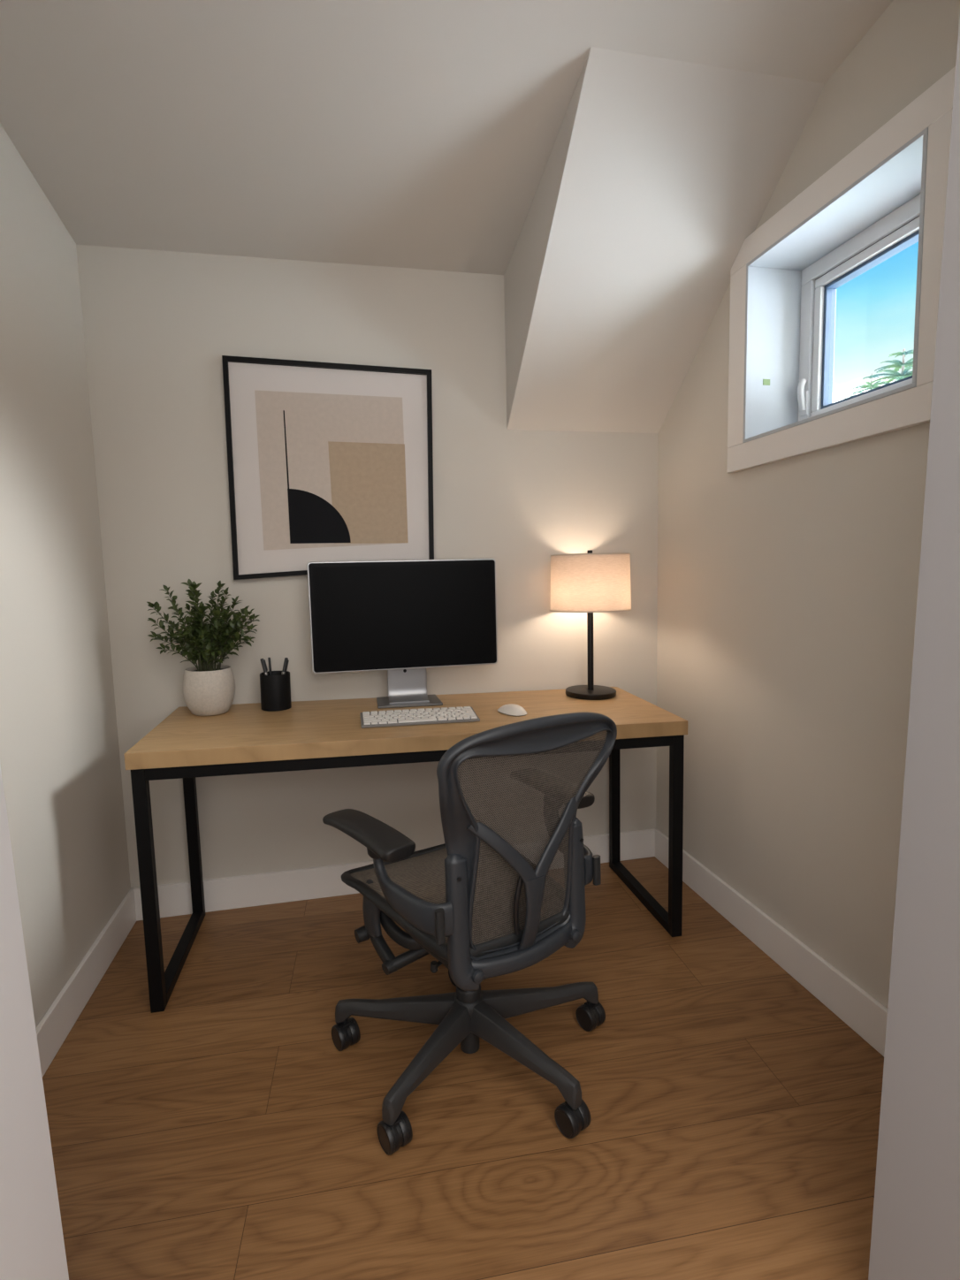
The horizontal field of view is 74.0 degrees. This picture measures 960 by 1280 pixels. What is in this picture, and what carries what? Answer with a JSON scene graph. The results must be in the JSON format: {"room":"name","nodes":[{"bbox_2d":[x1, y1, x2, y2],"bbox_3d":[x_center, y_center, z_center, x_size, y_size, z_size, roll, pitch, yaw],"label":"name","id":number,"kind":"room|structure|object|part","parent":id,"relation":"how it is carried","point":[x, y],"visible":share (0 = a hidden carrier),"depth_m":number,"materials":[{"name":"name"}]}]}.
{"room":"home office","nodes":[
{"label":"home office","id":0,"kind":"room"},
{"bbox_2d":[0,123,130,1028],"bbox_3d":[-1.175,-0.240,1.307,0.150,2.700,1.940,-3,6,-12],"label":"wall","id":1,"kind":"structure","parent":0,"point":[60,759],"depth_m":1.77,"materials":[{"name":"beige paint"}]},
{"bbox_2d":[35,888,136,1076],"bbox_3d":[-1.077,1.034,1.497,0.014,0.121,1.659,-3,6,-12],"label":"baseboard","id":2,"kind":"structure","parent":1,"relation":"attached to","point":[59,1019],"depth_m":1.83,"materials":[{"name":"white paint"}]},
{"bbox_2d":[76,244,658,888],"bbox_3d":[-0.250,-0.284,2.472,2.450,2.500,0.163,-3,6,-12],"label":"wall","id":3,"kind":"structure","parent":0,"point":[158,325],"depth_m":2.33,"materials":[{"name":"beige paint"}]},
{"bbox_2d":[221,355,434,579],"bbox_3d":[-0.524,-0.607,2.289,0.725,0.760,0.026,-3,6,-12],"label":"picture frame","id":4,"kind":"object","parent":3,"relation":"attached to","point":[327,461],"visible":0.91,"depth_m":2.28,"materials":[{"name":"black"}]},
{"bbox_2d":[254,390,408,550],"bbox_3d":[-0.524,-0.604,2.289,0.513,0.550,0.002,-3,6,-12],"label":"art print","id":5,"kind":"object","parent":4,"relation":"attached to","point":[331,467],"depth_m":2.29,"materials":[{"name":"beige paper"}]},
{"bbox_2d":[130,828,656,921],"bbox_3d":[-0.251,0.908,2.507,2.056,0.121,0.014,-3,6,-12],"label":"baseboard","id":6,"kind":"structure","parent":3,"relation":"attached to","point":[242,891],"depth_m":2.40,"materials":[{"name":"white paint"}]},
{"bbox_2d":[0,0,893,274],"bbox_3d":[-0.084,-1.434,1.454,2.450,0.416,1.990,-3,6,-12],"label":"ceiling","id":7,"kind":"structure","parent":0,"point":[422,134],"depth_m":1.60,"materials":[{"name":"white paint"}]},
{"bbox_2d":[42,856,883,1279],"bbox_3d":[0.188,1.181,0.870,4.000,0.100,3.750,-3,6,-12],"label":"floor","id":8,"kind":"structure","parent":0,"point":[223,1132],"depth_m":1.44,"materials":[{"name":"brown wood"}]},
{"bbox_2d":[123,686,687,1013],"bbox_3d":[-0.193,0.613,2.193,1.660,0.772,0.565,-3,6,-11],"label":"desk","id":9,"kind":"object","parent":8,"relation":"on","point":[245,739],"visible":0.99,"depth_m":1.99,"materials":[{"name":"brown wood"}]},
{"bbox_3d":[-0.928,0.702,1.788,0.036,0.713,0.030,-3,6,-11],"label":"leg","id":10,"kind":"part","parent":9,"relation":"part of","materials":[{"name":"black metal"}]},
{"bbox_3d":[-0.970,1.018,2.068,0.036,0.030,0.470,-3,6,-11],"label":"floor rail","id":11,"kind":"part","parent":9,"relation":"part of","materials":[{"name":"black metal"}]},
{"bbox_3d":[-1.027,0.647,2.275,0.036,0.725,0.030,-3,6,-11],"label":"leg","id":12,"kind":"part","parent":9,"relation":"part of","materials":[{"name":"black metal"}]},
{"bbox_2d":[146,579,259,716],"bbox_3d":[-0.923,0.022,2.144,0.358,0.458,0.177,-3,6,-11],"label":"potted plant","id":13,"kind":"object","parent":9,"relation":"on","point":[209,688],"visible":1,"depth_m":2.12,"materials":[{"name":"green plant"}]},
{"bbox_3d":[-0.920,0.171,2.166,0.164,0.155,0.164,-2,7,-12],"label":"pot","id":14,"kind":"part","parent":13,"relation":"part of","materials":[{"name":"ceramic"}]},
{"bbox_2d":[259,670,291,711],"bbox_3d":[-0.714,0.177,2.229,0.101,0.125,0.101,-2,7,-12],"label":"pen cup","id":15,"kind":"object","parent":9,"relation":"on","point":[276,688],"visible":0.94,"depth_m":2.19,"materials":[{"name":"black"}]},
{"bbox_2d":[260,658,267,675],"bbox_3d":[-0.740,0.149,2.223,0.045,0.173,0.013,0,6,11],"label":"pen","id":16,"kind":"object","parent":15,"relation":"in","point":[262,661],"visible":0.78,"depth_m":2.21,"materials":[{"name":"black plastic"}]},
{"bbox_2d":[267,657,272,675],"bbox_3d":[-0.733,0.147,2.238,0.009,0.173,0.008,-4,6,-12],"label":"pen","id":17,"kind":"object","parent":15,"relation":"in","point":[269,659],"visible":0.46,"depth_m":2.23,"materials":[{"name":"black plastic"}]},
{"bbox_2d":[281,657,289,674],"bbox_3d":[-0.692,0.148,2.234,0.050,0.172,0.013,-4,7,-26],"label":"pen","id":18,"kind":"object","parent":15,"relation":"in","point":[286,660],"visible":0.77,"depth_m":2.23,"materials":[{"name":"black plastic"}]},
{"bbox_2d":[306,558,497,708],"bbox_3d":[-0.266,-0.027,2.292,0.661,0.517,0.155,-3,6,-12],"label":"computer monitor","id":19,"kind":"object","parent":9,"relation":"on","point":[406,618],"visible":1,"depth_m":2.25,"materials":[{"name":"black plastic"}]},
{"bbox_3d":[-0.149,0.343,1.910,1.570,0.060,0.030,-3,6,-11],"label":"cross rail","id":20,"kind":"part","parent":9,"relation":"part of","materials":[{"name":"black"}]},
{"bbox_2d":[359,706,479,728],"bbox_3d":[-0.197,0.247,2.067,0.374,0.022,0.136,-2,7,-12],"label":"keyboard","id":21,"kind":"object","parent":9,"relation":"on","point":[375,719],"visible":1,"depth_m":2.04,"materials":[{"name":"grey plastic"}]},
{"bbox_2d":[497,703,526,716],"bbox_3d":[0.109,0.232,2.156,0.074,0.028,0.120,-5,9,-36],"label":"computer mouse","id":22,"kind":"object","parent":9,"relation":"on","point":[511,709],"visible":1,"depth_m":2.12,"materials":[{"name":"white plastic"}]},
{"bbox_2d":[549,549,631,700],"bbox_3d":[0.417,-0.061,2.408,0.301,0.550,0.301,-3,6,-12],"label":"table lamp","id":23,"kind":"object","parent":9,"relation":"on","point":[589,582],"visible":1,"depth_m":2.27,"materials":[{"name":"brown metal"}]},
{"bbox_3d":[0.417,-0.048,2.409,0.023,0.481,0.023,-3,6,-12],"label":"stem","id":24,"kind":"part","parent":23,"relation":"part of","materials":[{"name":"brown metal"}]},
{"bbox_3d":[0.413,-0.215,2.392,0.299,0.204,0.299,-3,6,-12],"label":"lamp shade","id":25,"kind":"part","parent":23,"relation":"part of","materials":[{"name":"fabric"}]},
{"bbox_3d":[0.547,0.589,2.588,0.036,0.701,0.030,-3,6,-11],"label":"leg","id":26,"kind":"part","parent":9,"relation":"part of","materials":[{"name":"black metal"}]},
{"bbox_3d":[0.604,0.948,2.379,0.036,0.030,0.470,-3,6,-11],"label":"floor rail","id":27,"kind":"part","parent":9,"relation":"part of","materials":[{"name":"black metal"}]},
{"bbox_3d":[0.645,0.644,2.101,0.036,0.689,0.030,-3,6,-11],"label":"leg","id":28,"kind":"part","parent":9,"relation":"part of","materials":[{"name":"black metal"}]},
{"bbox_2d":[322,711,617,1155],"bbox_3d":[-0.003,0.590,1.559,0.665,0.937,0.641,-5,7,-32],"label":"office chair","id":29,"kind":"object","parent":8,"relation":"on","point":[504,891],"visible":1,"depth_m":1.34,"materials":[{"name":"black plastic"}]},
{"bbox_3d":[-0.299,0.745,1.614,0.030,0.036,0.036,-5,7,-32],"label":"tension knob","id":30,"kind":"part","parent":29,"relation":"part of","materials":[{"name":"black plastic"}]},
{"bbox_3d":[-0.266,0.668,1.579,0.029,0.132,0.090,-5,7,-32],"label":"link plate","id":31,"kind":"part","parent":29,"relation":"part of","materials":[{"name":"grey plastic"}]},
{"bbox_3d":[-0.219,0.783,1.528,0.025,0.033,0.034,-7,8,-43],"label":"adjustment knob","id":32,"kind":"part","parent":29,"relation":"part of","materials":[{"name":"black plastic"}]},
{"bbox_3d":[-0.213,0.944,1.632,0.331,0.107,0.052,0,6,11],"label":"leg","id":33,"kind":"part","parent":29,"relation":"part of","materials":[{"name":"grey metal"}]},
{"bbox_3d":[-0.053,0.614,1.584,0.424,0.035,0.500,-5,7,-32],"label":"seat","id":34,"kind":"part","parent":29,"relation":"part of","materials":[{"name":"grey fabric"}]},
{"bbox_3d":[-0.120,0.960,1.461,0.052,0.107,0.283,3,7,34],"label":"leg","id":35,"kind":"part","parent":29,"relation":"part of","materials":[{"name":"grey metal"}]},
{"bbox_3d":[-0.083,0.746,1.484,0.017,0.020,0.082,4,8,42],"label":"tilt lever","id":36,"kind":"part","parent":29,"relation":"part of","materials":[{"name":"black plastic"}]},
{"bbox_3d":[-0.077,0.554,1.232,0.018,0.065,0.015,-5,7,-32],"label":"clamp lever","id":37,"kind":"part","parent":29,"relation":"part of","materials":[{"name":"black plastic"}]},
{"bbox_3d":[-0.055,0.616,1.587,0.452,0.053,0.544,-5,7,-32],"label":"seat frame","id":38,"kind":"part","parent":29,"relation":"part of","materials":[{"name":"black plastic"}]},
{"bbox_3d":[-0.035,0.565,1.278,0.066,0.287,0.049,-2,6,-11],"label":"arm post","id":39,"kind":"part","parent":29,"relation":"part of","materials":[{"name":"grey plastic"}]},
{"bbox_3d":[0.102,0.953,1.478,0.303,0.107,0.052,4,8,43],"label":"leg","id":40,"kind":"part","parent":29,"relation":"part of","materials":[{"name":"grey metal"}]},
{"bbox_3d":[0.101,0.401,1.304,0.435,0.518,0.135,-5,7,-32],"label":"frame","id":41,"kind":"part","parent":29,"relation":"part of","materials":[{"name":"grey plastic"}]},
{"bbox_3d":[0.154,0.932,1.659,0.336,0.107,0.052,-3,6,-19],"label":"leg","id":42,"kind":"part","parent":29,"relation":"part of","materials":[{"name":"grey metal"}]},
{"bbox_3d":[0.207,0.543,1.431,0.049,0.287,0.066,3,7,36],"label":"arm post","id":43,"kind":"part","parent":29,"relation":"part of","materials":[{"name":"grey plastic"}]},
{"bbox_3d":[0.265,0.523,1.448,0.018,0.065,0.015,-5,7,-32],"label":"clamp lever","id":44,"kind":"part","parent":29,"relation":"part of","materials":[{"name":"black plastic"}]},
{"bbox_2d":[503,46,824,433],"bbox_3d":[0.501,-1.115,2.031,0.661,0.692,0.863,-3,6,-12],"label":"sloped ceiling","id":45,"kind":"structure","parent":0,"point":[658,172],"depth_m":1.89,"materials":[{"name":"white paint"}]},
{"bbox_2d":[655,0,959,1008],"bbox_3d":[1.030,-0.367,1.780,0.258,2.750,1.940,-3,6,-12],"label":"wall","id":46,"kind":"structure","parent":0,"point":[788,589],"depth_m":1.80,"materials":[{"name":"beige paint"}]},
{"bbox_2d":[654,828,887,1056],"bbox_3d":[0.930,0.942,1.923,0.014,0.121,1.648,-3,6,-13],"label":"baseboard","id":47,"kind":"structure","parent":46,"relation":"attached to","point":[864,1015],"depth_m":1.90,"materials":[{"name":"white paint"}]},
{"bbox_2d":[726,66,955,472],"bbox_3d":[1.012,-0.858,1.699,0.262,0.690,0.783,-3,6,-12],"label":"window","id":48,"kind":"structure","parent":46,"relation":"in","point":[887,195],"depth_m":1.74,"materials":[{"name":"white paint"}]},
{"bbox_2d":[762,379,769,385],"bbox_3d":[0.893,-0.803,1.985,0.024,0.018,0.002,-3,6,-12],"label":"sticker","id":49,"kind":"object","parent":48,"relation":"attached to","point":[765,382],"visible":1,"depth_m":1.98,"materials":[{"name":"green paper"}]},
{"bbox_3d":[1.001,-0.754,1.979,0.028,0.108,0.028,-3,6,-12],"label":"latch handle","id":50,"kind":"part","parent":48,"relation":"part of","materials":[{"name":"white plastic"}]},
{"bbox_3d":[1.102,-0.863,1.721,0.075,0.512,0.592,-3,6,-12],"label":"frame","id":51,"kind":"part","parent":48,"relation":"part of","materials":[{"name":"white plastic"}]},
{"bbox_3d":[1.101,-0.863,1.721,0.056,0.415,0.495,-3,6,-12],"label":"sash","id":52,"kind":"part","parent":48,"relation":"part of","materials":[{"name":"white plastic"}]},
{"bbox_3d":[0.160,-0.208,0.699,4.000,2.700,0.180,-3,6,-12],"label":"wall","id":53,"kind":"structure","parent":0,"visible":0},
{"bbox_2d":[0,764,68,1279],"bbox_3d":[-0.529,-0.076,0.551,0.120,2.500,0.198,-3,6,-12],"label":"trim","id":54,"kind":"structure","parent":53,"relation":"attached to","point":[32,1244],"depth_m":0.68,"materials":[{"name":"white paint"}]},
{"bbox_2d":[868,14,959,1279],"bbox_3d":[0.653,-0.131,0.815,0.092,2.500,0.180,-3,6,-12],"label":"trim","id":55,"kind":"structure","parent":53,"relation":"attached to","point":[916,1226],"depth_m":0.89,"materials":[{"name":"grey paint"}]},
{"label":"outside","id":56,"kind":"structure","parent":0,"visible":0},
{"bbox_3d":[19.681,0.372,33.340,42.000,0.200,44.500,-3,6,-12],"label":"ground","id":57,"kind":"structure","parent":56,"visible":0},
{"bbox_2d":[843,373,887,399],"bbox_3d":[9.477,-1.948,15.338,3.559,8.660,3.678,1,6,20],"label":"fir tree","id":58,"kind":"object","parent":57,"relation":"on","point":[863,386],"visible":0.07,"depth_m":14.98,"materials":[{"name":"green plant"}]},
{"bbox_2d":[850,348,913,395],"bbox_3d":[5.966,-0.509,9.306,3.063,7.227,3.104,-5,7,-32],"label":"fir tree","id":59,"kind":"object","parent":57,"relation":"on","point":[905,372],"visible":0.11,"depth_m":9.00,"materials":[{"name":"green plant"}]}
]}

